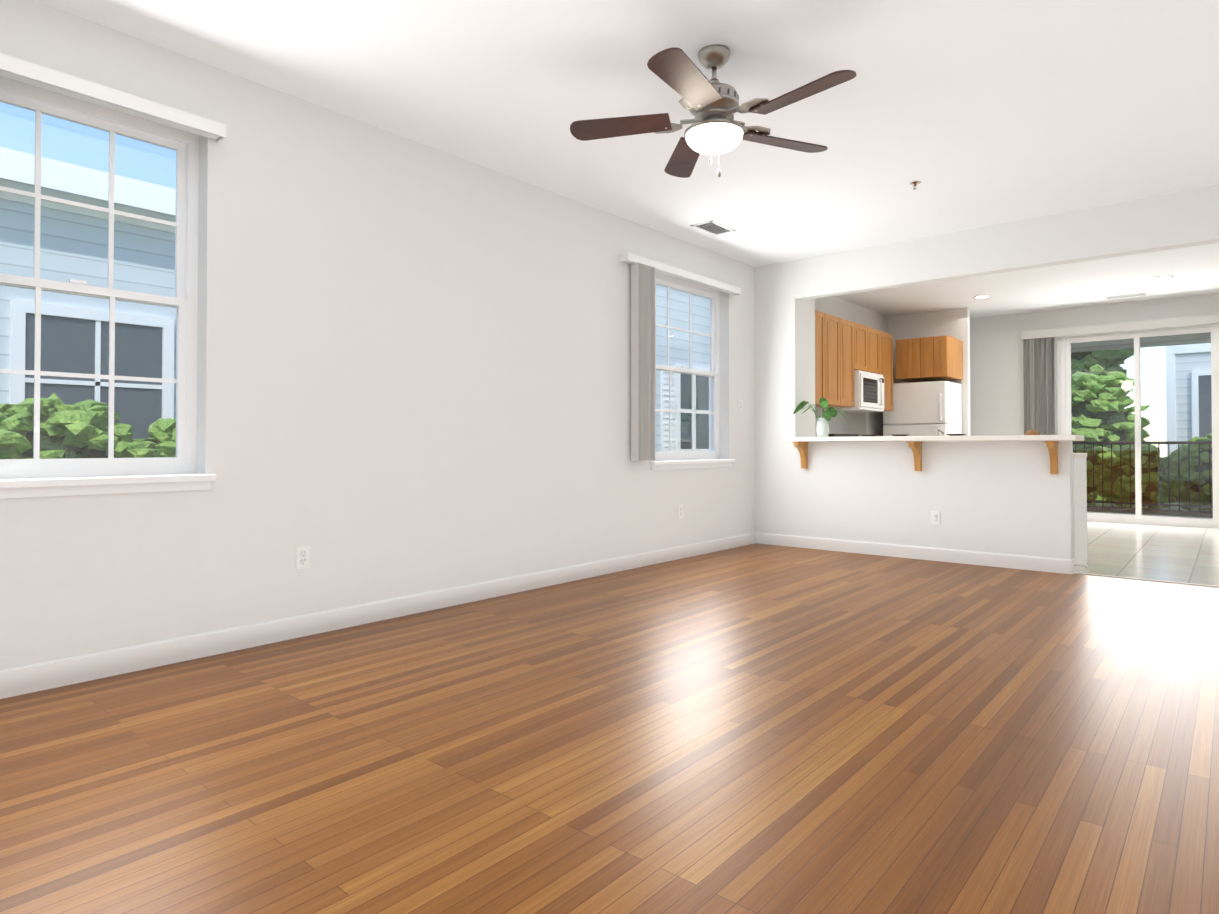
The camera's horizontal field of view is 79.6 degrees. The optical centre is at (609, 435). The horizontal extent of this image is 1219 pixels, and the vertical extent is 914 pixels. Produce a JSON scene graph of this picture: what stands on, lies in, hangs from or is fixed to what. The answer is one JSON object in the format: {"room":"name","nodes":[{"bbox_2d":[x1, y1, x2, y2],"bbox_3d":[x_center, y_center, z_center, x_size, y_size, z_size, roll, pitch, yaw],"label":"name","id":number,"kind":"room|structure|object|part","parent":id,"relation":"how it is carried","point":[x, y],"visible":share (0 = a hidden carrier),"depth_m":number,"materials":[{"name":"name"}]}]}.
{"room":"empty living room","nodes":[
{"label":"empty living room","id":0,"kind":"room"},
{"bbox_2d":[0,0,887,669],"bbox_3d":[-0.034,-0.322,5.680,0.200,2.740,13.760,-1,-1,40],"label":"wall","id":1,"kind":"structure","parent":0,"point":[414,366],"depth_m":4.00,"materials":[{"name":"white paint"}]},
{"bbox_2d":[0,77,215,498],"bbox_3d":[-2.215,-0.587,3.064,0.215,1.668,1.004,-1,-1,40],"label":"window","id":2,"kind":"structure","parent":1,"relation":"in","point":[36,476],"depth_m":3.19,"materials":[{"name":"white plastic"}]},
{"bbox_2d":[0,53,225,142],"bbox_3d":[-2.245,-0.638,2.857,0.108,1.603,1.390,-1,-1,40],"label":"window blind","id":3,"kind":"object","parent":2,"relation":"attached to","point":[14,68],"visible":1,"depth_m":3.03,"materials":[{"name":"white"}]},
{"bbox_2d":[296,545,309,569],"bbox_3d":[-1.559,0.622,3.721,0.009,0.116,0.072,-1,-1,40],"label":"electrical outlet","id":4,"kind":"object","parent":1,"relation":"attached to","point":[302,557],"visible":1,"depth_m":3.72,"materials":[{"name":"white plastic"}]},
{"bbox_2d":[0,532,755,698],"bbox_3d":[-1.437,0.970,3.856,0.014,0.108,8.890,-1,-1,40],"label":"baseboard","id":5,"kind":"structure","parent":1,"relation":"attached to","point":[25,679],"depth_m":3.69,"materials":[{"name":"white wood"}]},
{"bbox_2d":[678,505,682,518],"bbox_3d":[0.610,0.656,6.261,0.009,0.116,0.072,-1,-1,40],"label":"electrical outlet","id":6,"kind":"object","parent":1,"relation":"attached to","point":[680,511],"visible":1,"depth_m":6.25,"materials":[{"name":"white plastic"}]},
{"bbox_2d":[650,273,734,469],"bbox_3d":[0.693,-0.542,6.469,0.215,1.668,1.260,-1,-1,40],"label":"window","id":7,"kind":"structure","parent":1,"relation":"in","point":[671,459],"depth_m":6.63,"materials":[{"name":"white plastic"}]},
{"bbox_2d":[620,252,740,460],"bbox_3d":[0.668,-0.593,6.268,0.108,1.603,1.690,-1,-1,40],"label":"window blind","id":8,"kind":"object","parent":7,"relation":"attached to","point":[644,270],"visible":1,"depth_m":5.75,"materials":[{"name":"white"}]},
{"bbox_2d":[738,399,741,411],"bbox_3d":[1.260,-0.284,7.034,0.009,0.116,0.072,-1,-1,40],"label":"light switch","id":9,"kind":"object","parent":1,"relation":"attached to","point":[739,405],"visible":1,"depth_m":7.02,"materials":[{"name":"white plastic"}]},
{"bbox_2d":[815,310,830,405],"bbox_3d":[2.024,-0.806,7.669,0.348,0.960,0.448,-1,-1,40],"label":"upper cabinet","id":10,"kind":"object","parent":1,"relation":"attached to","point":[822,320],"depth_m":7.64,"materials":[{"name":"brown wood"}]},
{"bbox_2d":[815,315,842,406],"bbox_3d":[2.258,-0.802,7.943,0.348,0.960,0.506,-1,-1,40],"label":"upper cabinet","id":11,"kind":"object","parent":1,"relation":"attached to","point":[836,322],"depth_m":7.92,"materials":[{"name":"brown wood"}]},
{"bbox_2d":[819,319,858,407],"bbox_3d":[2.512,-0.798,8.240,0.348,0.960,0.506,-1,-1,40],"label":"upper cabinet","id":12,"kind":"object","parent":1,"relation":"attached to","point":[844,349],"depth_m":8.18,"materials":[{"name":"brown wood"}]},
{"bbox_2d":[815,407,865,441],"bbox_3d":[2.526,-0.117,8.518,0.003,0.395,2.415,-1,-1,40],"label":"tile backsplash","id":13,"kind":"structure","parent":1,"relation":"attached to","point":[851,423],"depth_m":8.96,"materials":[{"name":"grey tile"}]},
{"bbox_2d":[859,324,870,372],"bbox_3d":[2.784,-1.009,8.561,0.348,0.530,0.448,-1,-1,40],"label":"upper cabinet","id":14,"kind":"object","parent":1,"relation":"attached to","point":[864,331],"depth_m":8.53,"materials":[{"name":"brown wood"}]},
{"bbox_2d":[826,370,883,412],"bbox_3d":[2.932,-0.505,8.646,0.455,0.445,0.750,-1,-1,40],"label":"microwave","id":15,"kind":"object","parent":14,"relation":"attached to","point":[868,391],"visible":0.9,"depth_m":8.43,"materials":[{"name":"white"}]},
{"bbox_2d":[871,328,882,373],"bbox_3d":[2.999,-1.006,8.814,0.348,0.530,0.448,-1,-1,40],"label":"upper cabinet","id":16,"kind":"object","parent":1,"relation":"attached to","point":[876,335],"depth_m":8.81,"materials":[{"name":"brown wood"}]},
{"bbox_2d":[880,332,892,410],"bbox_3d":[3.275,-0.786,9.134,0.348,0.960,0.518,-1,-1,40],"label":"upper cabinet","id":17,"kind":"object","parent":1,"relation":"attached to","point":[887,374],"depth_m":9.09,"materials":[{"name":"brown wood"}]},
{"bbox_2d":[0,543,1218,913],"bbox_3d":[0.935,1.028,1.869,6.200,0.060,8.950,-1,-1,40],"label":"floor","id":18,"kind":"structure","parent":0,"point":[760,729],"depth_m":2.28,"materials":[{"name":"brown wood"}]},
{"bbox_2d":[1074,572,1218,587],"bbox_3d":[3.997,1.038,5.132,1.280,0.006,0.040,-1,-1,40],"label":"threshold strip","id":19,"kind":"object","parent":18,"relation":"on","point":[1147,579],"depth_m":5.25,"materials":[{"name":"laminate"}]},
{"bbox_2d":[35,0,1218,318],"bbox_3d":[2.399,-1.779,3.621,6.500,0.120,13.760,-1,-1,40],"label":"ceiling","id":20,"kind":"structure","parent":0,"point":[969,114],"depth_m":3.77,"materials":[{"name":"white paint"}]},
{"bbox_2d":[691,220,734,235],"bbox_3d":[0.846,-1.683,5.959,0.200,0.010,0.360,-1,-1,40],"label":"ceiling vent","id":21,"kind":"object","parent":20,"relation":"in","point":[711,227],"visible":0.96,"depth_m":5.95,"materials":[{"name":"white metal"}]},
{"bbox_2d":[570,44,855,177],"bbox_3d":[0.501,-1.432,3.259,1.223,0.583,1.260,-1,-1,40],"label":"ceiling fan","id":22,"kind":"object","parent":20,"relation":"hanging from","point":[712,106],"visible":1,"depth_m":3.23,"materials":[{"name":"brown wood"}]},
{"bbox_2d":[910,181,920,189],"bbox_3d":[2.061,-1.681,4.934,0.070,0.041,0.070,-1,-1,40],"label":"sprinkler","id":23,"kind":"object","parent":20,"relation":"attached to","point":[914,183],"visible":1,"depth_m":4.93,"materials":[{"name":"silver metal"}]},
{"bbox_2d":[973,295,990,298],"bbox_3d":[4.450,-1.647,8.732,0.189,0.007,0.189,0,-1,-4],"label":"recessed light","id":24,"kind":"object","parent":20,"relation":"in","point":[981,296],"depth_m":8.73,"materials":[{"name":"white"}]},
{"bbox_2d":[1105,292,1146,299],"bbox_3d":[6.129,-1.647,8.680,0.400,0.010,0.180,-1,-1,40],"label":"ceiling vent","id":25,"kind":"object","parent":20,"relation":"in","point":[1126,296],"visible":0.96,"depth_m":8.67,"materials":[{"name":"white metal"}]},
{"bbox_2d":[1151,276,1173,279],"bbox_3d":[5.848,-1.661,7.736,0.189,0.007,0.189,0,-1,-4],"label":"recessed light","id":26,"kind":"object","parent":20,"relation":"in","point":[1154,278],"depth_m":7.72,"materials":[{"name":"white"}]},
{"bbox_2d":[755,260,814,535],"bbox_3d":[1.751,-0.301,7.285,0.430,2.740,0.440,-1,-1,40],"label":"wall","id":27,"kind":"structure","parent":0,"point":[784,353],"depth_m":7.12,"materials":[{"name":"white paint"}]},
{"bbox_2d":[888,307,969,435],"bbox_3d":[4.248,-0.268,9.755,1.020,2.740,0.100,-1,-1,40],"label":"wall","id":28,"kind":"structure","parent":0,"point":[954,323],"depth_m":9.59,"materials":[{"name":"white paint"}]},
{"bbox_2d":[896,335,962,381],"bbox_3d":[4.099,-0.963,9.374,0.620,0.500,0.678,-1,-1,40],"label":"upper cabinet","id":29,"kind":"object","parent":28,"relation":"attached to","point":[930,359],"visible":1,"depth_m":9.13,"materials":[{"name":"brown wood"}]},
{"bbox_2d":[795,441,1073,559],"bbox_3d":[2.662,0.556,6.285,2.240,1.000,0.120,-1,-1,40],"label":"wall","id":30,"kind":"structure","parent":0,"point":[1010,497],"depth_m":6.10,"materials":[{"name":"white paint"}]},
{"bbox_2d":[792,442,808,468],"bbox_3d":[1.781,0.188,6.822,0.060,0.250,0.214,-1,-1,40],"label":"corbel","id":31,"kind":"object","parent":30,"relation":"attached to","point":[802,447],"visible":1,"depth_m":6.85,"materials":[{"name":"brown wood"}]},
{"bbox_2d":[907,441,922,470],"bbox_3d":[2.568,0.179,6.150,0.060,0.250,0.214,-1,-1,40],"label":"corbel","id":32,"kind":"object","parent":30,"relation":"attached to","point":[915,447],"visible":1,"depth_m":6.17,"materials":[{"name":"brown wood"}]},
{"bbox_2d":[756,532,1075,573],"bbox_3d":[2.472,1.003,6.354,2.654,0.108,0.014,-1,-1,40],"label":"baseboard","id":33,"kind":"structure","parent":30,"relation":"attached to","point":[1055,565],"depth_m":6.17,"materials":[{"name":"white wood"}]},
{"bbox_2d":[784,429,1083,441],"bbox_3d":[2.631,0.006,6.201,2.308,0.093,0.400,-1,-1,40],"label":"countertop","id":34,"kind":"structure","parent":30,"relation":"on","point":[958,438],"depth_m":5.85,"materials":[{"name":"white laminate"}]},
{"bbox_2d":[793,398,845,436],"bbox_3d":[1.989,-0.170,6.885,0.457,0.376,0.526,-1,-1,40],"label":"potted plant","id":35,"kind":"object","parent":34,"relation":"on","point":[822,428],"visible":0.94,"depth_m":6.86,"materials":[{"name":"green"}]},
{"bbox_2d":[891,434,909,435],"bbox_3d":[2.528,0.003,6.367,0.160,0.016,0.160,-1,-1,40],"label":"saucer","id":36,"kind":"object","parent":34,"relation":"on","point":[900,434],"visible":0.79,"depth_m":6.31,"materials":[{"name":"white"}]},
{"bbox_2d":[946,434,965,435],"bbox_3d":[2.878,-0.001,6.069,0.160,0.016,0.160,-1,-1,40],"label":"saucer","id":37,"kind":"object","parent":34,"relation":"on","point":[956,434],"visible":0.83,"depth_m":6.02,"materials":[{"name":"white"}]},
{"bbox_3d":[3.285,-0.023,5.682,0.104,0.050,0.104,-1,-1,40],"label":"wood dome knob","id":38,"kind":"part","parent":34,"relation":"part of","materials":[{"name":"orange wood"}]},
{"bbox_2d":[931,511,939,524],"bbox_3d":[2.734,0.694,6.137,0.072,0.116,0.009,-1,-1,40],"label":"outlet","id":39,"kind":"object","parent":30,"relation":"attached to","point":[935,517],"visible":1,"depth_m":6.13,"materials":[{"name":"white plastic"}]},
{"bbox_2d":[1045,441,1058,473],"bbox_3d":[3.329,0.171,5.500,0.060,0.250,0.214,-1,-1,40],"label":"corbel","id":40,"kind":"object","parent":30,"relation":"attached to","point":[1052,446],"visible":1,"depth_m":5.52,"materials":[{"name":"brown wood"}]},
{"bbox_2d":[795,185,1218,299],"bbox_3d":[4.004,-1.514,5.166,5.770,0.370,0.120,-1,-1,40],"label":"ceiling beam","id":41,"kind":"structure","parent":0,"point":[1182,219],"depth_m":5.73,"materials":[{"name":"white paint"}]},
{"bbox_2d":[970,293,1218,435],"bbox_3d":[6.828,-0.281,8.788,6.200,2.740,0.120,-1,-1,40],"label":"wall","id":42,"kind":"structure","parent":0,"point":[996,375],"depth_m":9.88,"materials":[{"name":"white paint"}]},
{"bbox_2d":[1057,323,1218,528],"bbox_3d":[6.516,-0.138,9.022,1.740,2.460,0.106,-1,-1,40],"label":"sliding glass door","id":43,"kind":"structure","parent":42,"relation":"in","point":[1064,386],"depth_m":9.00,"materials":[{"name":"clear glass"}]},
{"bbox_2d":[1021,314,1218,434],"bbox_3d":[6.320,-0.160,9.039,2.160,2.445,0.095,-1,-1,40],"label":"vertical blind","id":44,"kind":"object","parent":43,"relation":"attached to","point":[1036,373],"visible":0.54,"depth_m":9.56,"materials":[{"name":"white fabric"}]},
{"bbox_2d":[1076,521,1218,585],"bbox_3d":[5.354,1.096,7.044,6.200,0.060,4.660,-1,-1,40],"label":"floor","id":45,"kind":"structure","parent":0,"point":[1171,553],"depth_m":6.61,"materials":[{"name":"beige tile"}]},
{"bbox_2d":[828,434,858,441],"bbox_3d":[3.041,0.536,8.539,0.690,1.100,0.750,-1,-1,40],"label":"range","id":46,"kind":"object","parent":45,"relation":"on","point":[839,435],"visible":0.02,"depth_m":8.65,"materials":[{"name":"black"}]},
{"bbox_2d":[883,381,961,441],"bbox_3d":[4.002,0.213,9.377,0.770,1.767,0.725,-1,-1,40],"label":"refrigerator","id":47,"kind":"object","parent":45,"relation":"on","point":[923,408],"visible":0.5,"depth_m":9.11,"materials":[{"name":"white metal"}]},
{"bbox_2d":[1073,455,1086,570],"bbox_3d":[3.567,0.620,6.014,0.528,0.864,0.638,-1,-1,40],"label":"base cabinet","id":48,"kind":"object","parent":45,"relation":"on","point":[1080,506],"depth_m":5.80,"materials":[{"name":"paint"}]},
{"label":"outside","id":49,"kind":"structure","parent":0,"visible":0},
{"bbox_2d":[1090,497,1183,509],"bbox_3d":[2.100,1.139,8.007,80.000,0.080,75.000,-1,-1,40],"label":"ground","id":50,"kind":"structure","parent":49,"point":[1109,505],"depth_m":11.95,"materials":[{"name":"grey concrete"}]},
{"bbox_2d":[0,392,175,458],"bbox_3d":[-2.828,0.476,5.328,1.771,1.420,9.077,-1,-1,40],"label":"hedge","id":51,"kind":"object","parent":50,"relation":"on","point":[72,428],"depth_m":4.45,"materials":[{"name":"green plant"}]},
{"bbox_2d":[0,147,710,451],"bbox_3d":[-6.309,-1.453,9.963,9.315,5.155,25.800,-1,-1,40],"label":"house","id":52,"kind":"structure","parent":50,"relation":"on","point":[679,314],"depth_m":6.96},
{"bbox_2d":[1071,349,1133,375],"bbox_3d":[10.426,-0.973,17.755,3.747,4.401,3.931,-1,-1,40],"label":"tree","id":53,"kind":"object","parent":50,"relation":"on","point":[1085,359],"depth_m":16.47,"materials":[{"name":"green plant"}]},
{"bbox_2d":[1071,364,1150,500],"bbox_3d":[7.989,-0.040,14.262,4.181,3.068,2.084,-1,-1,40],"label":"tree","id":54,"kind":"object","parent":50,"relation":"on","point":[1107,386],"depth_m":12.87,"materials":[{"name":"green plant"}]},
{"bbox_2d":[1115,348,1133,364],"bbox_3d":[12.792,-1.665,21.896,4.812,5.894,4.017,-1,-1,40],"label":"tree","id":55,"kind":"object","parent":50,"relation":"on","point":[1132,353],"depth_m":20.69,"materials":[{"name":"green plant"}]},
{"bbox_2d":[1072,428,1212,510],"bbox_3d":[8.914,0.554,10.601,7.036,1.461,1.559,-1,-1,40],"label":"hedge","id":56,"kind":"object","parent":50,"relation":"on","point":[1205,493],"depth_m":10.79,"materials":[{"name":"green plant"}]},
{"bbox_2d":[1087,506,1212,518],"bbox_3d":[7.994,1.079,9.135,6.500,0.070,1.950,-1,-1,40],"label":"patio slab","id":57,"kind":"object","parent":50,"relation":"on","point":[1170,513],"depth_m":10.24,"materials":[{"name":"grey concrete"}]},
{"bbox_2d":[1071,332,1210,351],"bbox_3d":[7.723,-0.275,9.220,7.000,2.740,1.700,-1,-1,40],"label":"porch roof","id":58,"kind":"structure","parent":57,"relation":"on","point":[1154,341],"depth_m":10.31,"materials":[{"name":"grey"}]},
{"bbox_2d":[1073,441,1212,512],"bbox_3d":[8.411,0.591,9.634,6.507,1.020,0.030,-1,-1,40],"label":"railing fence","id":59,"kind":"object","parent":57,"relation":"on","point":[1158,442],"depth_m":10.26,"materials":[{"name":"black metal"}]},
{"bbox_2d":[1165,343,1211,455],"bbox_3d":[17.887,-2.535,13.761,12.200,7.420,9.000,-1,-1,40],"label":"house","id":60,"kind":"structure","parent":50,"relation":"on","point":[1203,429],"depth_m":14.18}
]}

